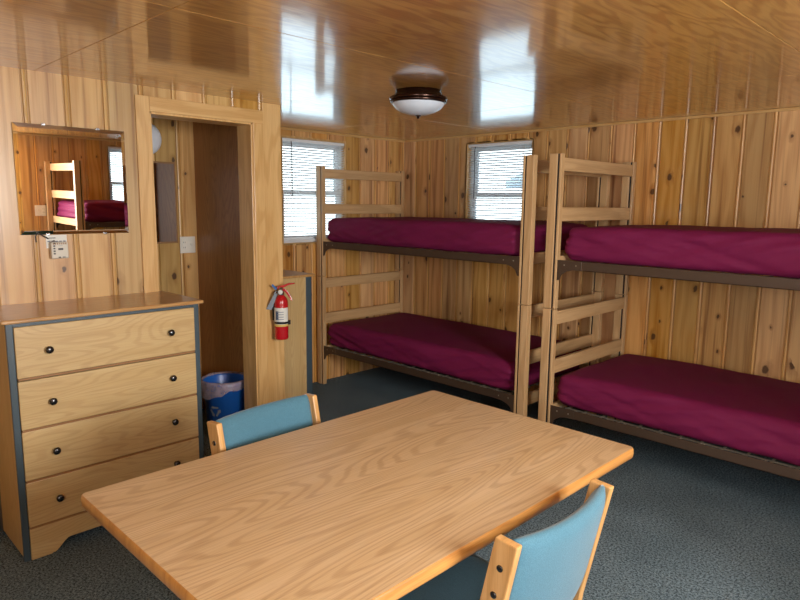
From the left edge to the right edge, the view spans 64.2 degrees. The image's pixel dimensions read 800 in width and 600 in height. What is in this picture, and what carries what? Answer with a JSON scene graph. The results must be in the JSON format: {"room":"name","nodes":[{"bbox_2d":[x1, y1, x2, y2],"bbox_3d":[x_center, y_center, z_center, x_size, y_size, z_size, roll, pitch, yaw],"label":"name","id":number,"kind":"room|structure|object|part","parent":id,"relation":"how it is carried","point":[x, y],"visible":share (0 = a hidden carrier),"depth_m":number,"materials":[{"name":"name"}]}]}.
{"room":"dormitory","nodes":[
{"label":"dormitory","id":0,"kind":"room"},
{"bbox_2d":[0,66,260,304],"bbox_3d":[-1.952,0.024,2.871,0.142,2.106,3.312,9,12,44],"label":"wall partition","id":1,"kind":"structure","parent":0,"point":[97,264],"depth_m":3.06,"materials":[{"name":"brown wood"}]},
{"bbox_2d":[45,235,66,247],"bbox_3d":[-1.638,-0.279,3.038,0.004,0.062,0.092,9,12,44],"label":"card","id":2,"kind":"object","parent":1,"relation":"attached to","point":[58,238],"visible":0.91,"depth_m":3.03,"materials":[{"name":"paper"}]},
{"bbox_2d":[49,240,68,258],"bbox_3d":[-1.622,-0.242,3.032,0.043,0.088,0.076,9,12,44],"label":"thermostat","id":3,"kind":"object","parent":1,"relation":"attached to","point":[57,250],"visible":1,"depth_m":3.02,"materials":[{"name":"beige plastic"}]},
{"bbox_2d":[12,122,128,234],"bbox_3d":[-1.562,-0.571,3.057,0.494,0.514,0.015,-8,13,-44],"label":"wall mirror","id":4,"kind":"object","parent":1,"relation":"attached to","point":[70,180],"visible":1,"depth_m":3.04,"materials":[{"name":"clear mirror"}]},
{"bbox_2d":[134,94,268,409],"bbox_3d":[-1.136,-0.065,3.680,0.158,2.057,0.753,9,12,44],"label":"door frame","id":5,"kind":"structure","parent":1,"relation":"in","point":[249,122],"depth_m":3.76,"materials":[{"name":"brown wood"}]},
{"bbox_3d":[-1.325,-0.023,3.392,0.013,2.057,0.073,9,12,44],"label":"casing","id":6,"kind":"part","parent":5,"relation":"part of","materials":[{"name":"brown wood"}]},
{"bbox_3d":[-1.048,-1.040,3.507,0.013,0.075,0.680,9,12,44],"label":"casing","id":7,"kind":"part","parent":5,"relation":"part of","materials":[{"name":"brown wood"}]},
{"bbox_3d":[-0.844,-0.054,3.875,0.013,1.983,0.069,9,12,44],"label":"casing","id":8,"kind":"part","parent":5,"relation":"part of","materials":[{"name":"brown wood"}]},
{"bbox_2d":[261,102,284,402],"bbox_3d":[-0.780,-0.125,3.942,0.014,2.106,0.129,9,12,44],"label":"trim","id":9,"kind":"structure","parent":1,"relation":"attached to","point":[271,112],"depth_m":3.90,"materials":[{"name":"brown wood"}]},
{"bbox_2d":[267,283,294,339],"bbox_3d":[-0.732,0.067,3.929,0.175,0.352,0.099,0,9,-2],"label":"fire extinguisher","id":10,"kind":"object","parent":1,"relation":"attached to","point":[278,305],"visible":1,"depth_m":3.90,"materials":[{"name":"red metal"}]},
{"bbox_3d":[-0.696,-0.087,3.902,0.107,0.040,0.018,0,9,-2],"label":"squeeze lever","id":11,"kind":"part","parent":10,"relation":"part of","materials":[{"name":"red metal"}]},
{"bbox_3d":[-0.696,-0.035,3.910,0.069,0.077,0.016,0,9,-2],"label":"carry handle","id":12,"kind":"part","parent":10,"relation":"part of","materials":[{"name":"red metal"}]},
{"bbox_2d":[151,118,202,408],"bbox_3d":[-2.182,-0.143,3.955,0.122,2.106,1.940,9,12,44],"label":"wall","id":13,"kind":"structure","parent":0,"point":[177,271],"depth_m":4.45,"materials":[{"name":"brown wood"}]},
{"bbox_2d":[152,124,161,153],"bbox_3d":[-1.666,-1.052,4.153,0.130,0.216,0.216,9,12,44],"label":"globe light","id":14,"kind":"object","parent":13,"relation":"attached to","point":[156,136],"visible":0.19,"depth_m":4.16,"materials":[{"name":"white glass"}]},
{"bbox_2d":[153,161,177,243],"bbox_3d":[-1.722,-0.647,4.239,0.022,0.552,0.488,9,12,44],"label":"bathroom mirror","id":15,"kind":"object","parent":13,"relation":"attached to","point":[164,172],"visible":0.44,"depth_m":4.35,"materials":[{"name":"white mirror"}]},
{"bbox_2d":[180,236,195,252],"bbox_3d":[-1.501,-0.391,4.512,0.014,0.116,0.114,9,12,44],"label":"switch plate","id":16,"kind":"object","parent":13,"relation":"attached to","point":[187,244],"visible":1,"depth_m":4.51,"materials":[{"name":"white plastic"}]},
{"bbox_2d":[182,240,186,249],"bbox_3d":[-1.520,-0.388,4.493,0.004,0.068,0.030,9,12,44],"label":"receptacle","id":17,"kind":"object","parent":16,"relation":"attached to","point":[184,242],"depth_m":4.49,"materials":[{"name":"white plastic"}]},
{"bbox_2d":[193,122,243,409],"bbox_3d":[-1.157,-0.187,4.325,0.808,2.106,0.035,9,12,44],"label":"door","id":18,"kind":"structure","parent":0,"point":[215,146],"depth_m":4.36,"materials":[{"name":"brown wood"}]},
{"bbox_2d":[281,127,404,382],"bbox_3d":[-0.748,-0.341,5.370,0.136,2.106,2.110,9,12,44],"label":"wall","id":19,"kind":"structure","parent":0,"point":[362,154],"depth_m":5.62,"materials":[{"name":"brown wood"}]},
{"bbox_2d":[282,138,343,241],"bbox_3d":[-0.706,-0.899,5.268,0.043,0.814,0.631,9,12,44],"label":"window blind","id":20,"kind":"object","parent":19,"relation":"attached to","point":[288,140],"visible":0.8,"depth_m":5.21,"materials":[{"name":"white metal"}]},
{"bbox_3d":[-0.716,-0.504,5.333,0.022,0.014,0.627,9,12,44],"label":"rail","id":21,"kind":"part","parent":20,"relation":"part of","materials":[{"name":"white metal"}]},
{"bbox_3d":[-0.707,-1.290,5.214,0.028,0.024,0.631,9,12,44],"label":"head rail","id":22,"kind":"part","parent":20,"relation":"part of","materials":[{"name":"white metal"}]},
{"bbox_3d":[-0.533,-0.914,5.430,0.002,0.785,0.002,9,12,44],"label":"ladder cord","id":23,"kind":"part","parent":20,"relation":"part of","materials":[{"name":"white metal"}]},
{"bbox_2d":[281,136,346,245],"bbox_3d":[-0.738,-0.899,5.300,0.120,0.864,0.679,9,12,44],"label":"window","id":24,"kind":"structure","parent":19,"relation":"attached to","point":[344,166],"depth_m":5.30,"materials":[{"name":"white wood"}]},
{"bbox_3d":[-0.761,-1.083,5.298,0.022,0.416,0.595,9,12,44],"label":"sash","id":25,"kind":"part","parent":24,"relation":"part of","materials":[{"name":"white metal"}]},
{"bbox_3d":[-0.748,-0.712,5.336,0.022,0.400,0.595,9,12,44],"label":"sash","id":26,"kind":"part","parent":24,"relation":"part of","materials":[{"name":"white metal"}]},
{"bbox_2d":[0,0,799,139],"bbox_3d":[0.087,-0.937,2.136,5.690,0.060,5.590,9,12,44],"label":"ceiling","id":27,"kind":"structure","parent":0,"point":[335,66],"depth_m":2.49,"materials":[{"name":"brown wood"}]},
{"bbox_2d":[389,87,447,118],"bbox_3d":[0.095,-1.012,3.308,0.302,0.142,0.302,9,12,44],"label":"ceiling light","id":28,"kind":"object","parent":27,"relation":"attached to","point":[414,101],"visible":1,"depth_m":3.21,"materials":[{"name":"white glass"}]},
{"bbox_3d":[0.095,-0.992,3.312,0.276,0.063,0.276,9,12,44],"label":"lamp shade","id":29,"kind":"part","parent":28,"relation":"part of","materials":[{"name":"white glass"}]},
{"bbox_2d":[0,363,799,599],"bbox_3d":[0.063,1.224,2.464,5.690,0.100,5.590,9,12,44],"label":"floor","id":30,"kind":"structure","parent":0,"point":[679,524],"depth_m":2.97,"materials":[{"name":"carpet"}]},
{"bbox_2d":[0,291,203,561],"bbox_3d":[-1.435,0.536,3.063,0.455,1.048,0.875,9,12,44],"label":"dresser","id":31,"kind":"object","parent":30,"relation":"on","point":[102,391],"visible":0.88,"depth_m":2.83,"materials":[{"name":"brown wood"}]},
{"bbox_3d":[-1.849,0.564,2.902,0.100,1.030,0.021,9,12,44],"label":"post","id":32,"kind":"part","parent":31,"relation":"part of","materials":[{"name":"wood"}]},
{"bbox_3d":[-1.703,0.578,2.756,0.313,1.010,0.018,9,12,44],"label":"panel","id":33,"kind":"part","parent":31,"relation":"part of","materials":[{"name":"brown wood"}]},
{"bbox_3d":[-1.467,0.209,2.668,0.024,0.033,0.033,9,12,44],"label":"knob","id":34,"kind":"part","parent":31,"relation":"part of","materials":[{"name":"black plastic"}]},
{"bbox_3d":[-1.470,0.430,2.701,0.024,0.033,0.033,9,12,44],"label":"knob","id":35,"kind":"part","parent":31,"relation":"part of","materials":[{"name":"black plastic"}]},
{"bbox_3d":[-1.472,0.648,2.734,0.024,0.033,0.033,9,12,44],"label":"knob","id":36,"kind":"part","parent":31,"relation":"part of","materials":[{"name":"black plastic"}]},
{"bbox_3d":[-1.474,0.860,2.767,0.024,0.033,0.033,9,12,44],"label":"knob","id":37,"kind":"part","parent":31,"relation":"part of","materials":[{"name":"black plastic"}]},
{"bbox_3d":[-1.295,0.065,2.856,0.012,0.016,0.783,9,12,44],"label":"rail","id":38,"kind":"part","parent":31,"relation":"part of","materials":[{"name":"wood"}]},
{"bbox_3d":[-1.294,0.180,2.872,0.022,0.214,0.781,9,12,44],"label":"drawer","id":39,"kind":"part","parent":31,"relation":"part of","materials":[{"name":"brown wood"}]},
{"bbox_3d":[-1.297,0.401,2.905,0.022,0.206,0.781,9,12,44],"label":"drawer","id":40,"kind":"part","parent":31,"relation":"part of","materials":[{"name":"brown wood"}]},
{"bbox_3d":[-1.300,0.619,2.938,0.022,0.212,0.781,9,12,44],"label":"drawer","id":41,"kind":"part","parent":31,"relation":"part of","materials":[{"name":"brown wood"}]},
{"bbox_3d":[-1.302,0.831,2.970,0.022,0.197,0.781,9,12,44],"label":"drawer","id":42,"kind":"part","parent":31,"relation":"part of","materials":[{"name":"brown wood"}]},
{"bbox_3d":[-1.091,0.156,3.042,0.024,0.033,0.033,9,12,44],"label":"knob","id":43,"kind":"part","parent":31,"relation":"part of","materials":[{"name":"black plastic"}]},
{"bbox_3d":[-1.093,0.378,3.075,0.024,0.033,0.033,9,12,44],"label":"knob","id":44,"kind":"part","parent":31,"relation":"part of","materials":[{"name":"black plastic"}]},
{"bbox_3d":[-1.096,0.595,3.108,0.024,0.033,0.033,9,12,44],"label":"knob","id":45,"kind":"part","parent":31,"relation":"part of","materials":[{"name":"black plastic"}]},
{"bbox_2d":[201,371,244,421],"bbox_3d":[-1.147,0.697,4.197,0.320,0.396,0.319,9,12,44],"label":"waste bin","id":46,"kind":"object","parent":30,"relation":"on","point":[223,395],"visible":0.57,"depth_m":4.08,"materials":[{"name":"blue plastic"}]},
{"bbox_2d":[207,393,320,454],"bbox_3d":[-0.320,0.802,2.203,0.544,0.804,0.451,8,11,39],"label":"chair","id":47,"kind":"object","parent":30,"relation":"on","point":[276,418],"visible":0.28,"depth_m":2.29,"materials":[{"name":"teal fabric"}]},
{"bbox_2d":[283,270,314,398],"bbox_3d":[-0.991,0.311,4.577,0.805,1.048,0.375,9,12,44],"label":"dresser","id":48,"kind":"object","parent":30,"relation":"on","point":[298,346],"visible":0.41,"depth_m":4.33,"materials":[{"name":"brown wood"}]},
{"bbox_2d":[81,390,633,599],"bbox_3d":[-0.050,0.873,1.992,0.911,0.732,1.452,9,12,44],"label":"dining table","id":49,"kind":"object","parent":30,"relation":"on","point":[379,502],"visible":1,"depth_m":1.73,"materials":[{"name":"brown wood"}]},
{"bbox_2d":[316,155,610,416],"bbox_3d":[0.379,-0.120,4.944,2.086,1.822,0.960,9,12,44],"label":"bunk bed","id":50,"kind":"object","parent":30,"relation":"on","point":[518,402],"visible":0.63,"depth_m":4.53,"materials":[{"name":"brown wood"}]},
{"bbox_3d":[-0.650,-0.645,5.252,0.079,0.898,0.042,9,12,44],"label":"post","id":51,"kind":"part","parent":50,"relation":"part of","materials":[{"name":"brown wood"}]},
{"bbox_3d":[-0.660,0.257,5.389,0.079,0.920,0.042,9,12,44],"label":"post","id":52,"kind":"part","parent":50,"relation":"part of","materials":[{"name":"brown wood"}]},
{"bbox_3d":[-0.012,0.167,6.033,0.079,0.920,0.042,9,12,44],"label":"post","id":53,"kind":"part","parent":50,"relation":"part of","materials":[{"name":"brown wood"}]},
{"bbox_3d":[-0.002,-0.736,5.896,0.079,0.898,0.042,9,12,44],"label":"post","id":54,"kind":"part","parent":50,"relation":"part of","materials":[{"name":"brown wood"}]},
{"bbox_3d":[0.056,0.519,4.720,1.946,0.052,0.040,9,12,44],"label":"rail","id":55,"kind":"part","parent":50,"relation":"part of","materials":[{"name":"brown metal"}]},
{"bbox_3d":[0.066,-0.348,4.588,1.946,0.052,0.040,9,12,44],"label":"rail","id":56,"kind":"part","parent":50,"relation":"part of","materials":[{"name":"brown metal"}]},
{"bbox_2d":[327,312,581,390],"bbox_3d":[0.362,0.350,5.029,1.928,0.213,0.920,9,12,44],"label":"mattress","id":57,"kind":"object","parent":50,"relation":"on","point":[484,355],"visible":0.88,"depth_m":4.72,"materials":[{"name":"fabric"}]},
{"bbox_2d":[328,217,587,255],"bbox_3d":[0.375,-0.516,4.892,1.933,0.214,0.920,9,12,44],"label":"mattress","id":58,"kind":"object","parent":50,"relation":"on","point":[481,236],"visible":0.87,"depth_m":4.42,"materials":[{"name":"fabric"}]},
{"bbox_3d":[0.761,0.485,3.990,0.079,0.920,0.042,9,12,44],"label":"post","id":59,"kind":"part","parent":50,"relation":"part of","materials":[{"name":"brown wood"}]},
{"bbox_3d":[0.771,-0.417,3.853,0.079,0.898,0.042,9,12,44],"label":"post","id":60,"kind":"part","parent":50,"relation":"part of","materials":[{"name":"brown wood"}]},
{"bbox_3d":[1.409,0.395,4.634,0.079,0.920,0.042,9,12,44],"label":"post","id":61,"kind":"part","parent":50,"relation":"part of","materials":[{"name":"brown wood"}]},
{"bbox_3d":[1.419,-0.508,4.497,0.079,0.898,0.042,9,12,44],"label":"post","id":62,"kind":"part","parent":50,"relation":"part of","materials":[{"name":"brown wood"}]},
{"bbox_2d":[398,478,613,599],"bbox_3d":[0.229,0.876,1.753,0.544,0.804,0.451,9,12,44],"label":"chair","id":63,"kind":"object","parent":30,"relation":"on","point":[554,562],"visible":0.91,"depth_m":1.51,"materials":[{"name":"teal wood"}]},
{"bbox_3d":[0.196,0.841,1.782,0.450,0.052,0.380,9,12,44],"label":"seat","id":64,"kind":"part","parent":63,"relation":"part of","materials":[{"name":"teal fabric"}]},
{"bbox_3d":[0.384,0.662,1.567,0.113,0.320,0.400,9,12,44],"label":"backrest","id":65,"kind":"part","parent":63,"relation":"part of","materials":[{"name":"teal fabric"}]},
{"bbox_2d":[538,153,799,480],"bbox_3d":[1.930,0.129,3.418,2.086,1.822,0.960,9,12,44],"label":"bunk bed","id":66,"kind":"object","parent":30,"relation":"on","point":[556,264],"visible":0.63,"depth_m":3.74,"materials":[{"name":"brown wood"}]},
{"bbox_3d":[0.890,0.505,3.863,0.079,0.920,0.042,9,12,44],"label":"post","id":67,"kind":"part","parent":66,"relation":"part of","materials":[{"name":"brown wood"}]},
{"bbox_3d":[0.900,-0.397,3.726,0.079,0.898,0.042,9,12,44],"label":"post","id":68,"kind":"part","parent":66,"relation":"part of","materials":[{"name":"brown wood"}]},
{"bbox_3d":[1.538,0.415,4.507,0.079,0.920,0.042,9,12,44],"label":"post","id":69,"kind":"part","parent":66,"relation":"part of","materials":[{"name":"brown wood"}]},
{"bbox_3d":[1.548,-0.487,4.370,0.079,0.898,0.042,9,12,44],"label":"post","id":70,"kind":"part","parent":66,"relation":"part of","materials":[{"name":"brown wood"}]},
{"bbox_2d":[557,354,799,465],"bbox_3d":[1.924,0.601,3.491,1.941,0.214,0.919,9,12,44],"label":"mattress","id":71,"kind":"object","parent":66,"relation":"on","point":[755,414],"visible":1,"depth_m":3.45,"materials":[{"name":"fabric"}]},
{"bbox_2d":[565,225,799,278],"bbox_3d":[1.934,-0.266,3.360,1.939,0.214,0.923,9,12,44],"label":"mattress","id":72,"kind":"object","parent":66,"relation":"on","point":[739,250],"visible":1,"depth_m":3.23,"materials":[{"name":"fabric"}]},
{"bbox_3d":[1.607,0.768,3.194,1.946,0.052,0.040,9,12,44],"label":"rail","id":73,"kind":"part","parent":66,"relation":"part of","materials":[{"name":"brown metal"}]},
{"bbox_3d":[1.617,-0.099,3.062,1.946,0.052,0.040,9,12,44],"label":"rail","id":74,"kind":"part","parent":66,"relation":"part of","materials":[{"name":"brown metal"}]},
{"bbox_2d":[403,110,799,400],"bbox_3d":[2.006,-0.135,4.216,5.450,2.106,0.122,9,12,44],"label":"wall","id":75,"kind":"structure","parent":0,"point":[736,170],"depth_m":4.30,"materials":[{"name":"brown wood"}]},
{"bbox_2d":[464,138,533,218],"bbox_3d":[0.839,-0.879,5.288,0.679,0.864,0.120,9,12,44],"label":"window","id":76,"kind":"structure","parent":75,"relation":"in","point":[467,167],"depth_m":5.45,"materials":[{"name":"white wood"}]},
{"bbox_3d":[0.844,-0.692,5.324,0.595,0.400,0.022,9,12,44],"label":"sash","id":77,"kind":"part","parent":76,"relation":"part of","materials":[{"name":"white metal"}]},
{"bbox_2d":[467,140,531,219],"bbox_3d":[0.806,-0.879,5.255,0.631,0.814,0.043,9,12,44],"label":"window blind","id":78,"kind":"object","parent":76,"relation":"attached to","point":[517,143],"visible":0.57,"depth_m":5.26,"materials":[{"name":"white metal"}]},
{"bbox_3d":[0.816,-1.271,5.201,0.631,0.024,0.028,9,12,44],"label":"head rail","id":79,"kind":"part","parent":78,"relation":"part of","materials":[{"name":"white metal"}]},
{"bbox_3d":[0.866,-1.062,5.286,0.595,0.416,0.022,9,12,44],"label":"sash","id":80,"kind":"part","parent":76,"relation":"part of","materials":[{"name":"white metal"}]},
{"bbox_2d":[405,107,799,141],"bbox_3d":[1.970,-1.161,4.013,5.450,0.018,0.016,9,12,44],"label":"trim","id":81,"kind":"structure","parent":75,"relation":"attached to","point":[791,108],"depth_m":4.41,"materials":[{"name":"brown wood"}]},
{"label":"outside","id":82,"kind":"structure","parent":0,"visible":0},
{"bbox_3d":[0.015,1.245,6.329,60.000,0.100,60.000,9,12,44],"label":"ground","id":83,"kind":"structure","parent":82,"visible":0},
{"bbox_2d":[506,173,522,186],"bbox_3d":[7.356,-2.231,14.637,8.000,4.450,6.000,6,10,33],"label":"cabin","id":84,"kind":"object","parent":83,"relation":"on","point":[521,173],"visible":0.03,"depth_m":14.22,"materials":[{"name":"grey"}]}
]}

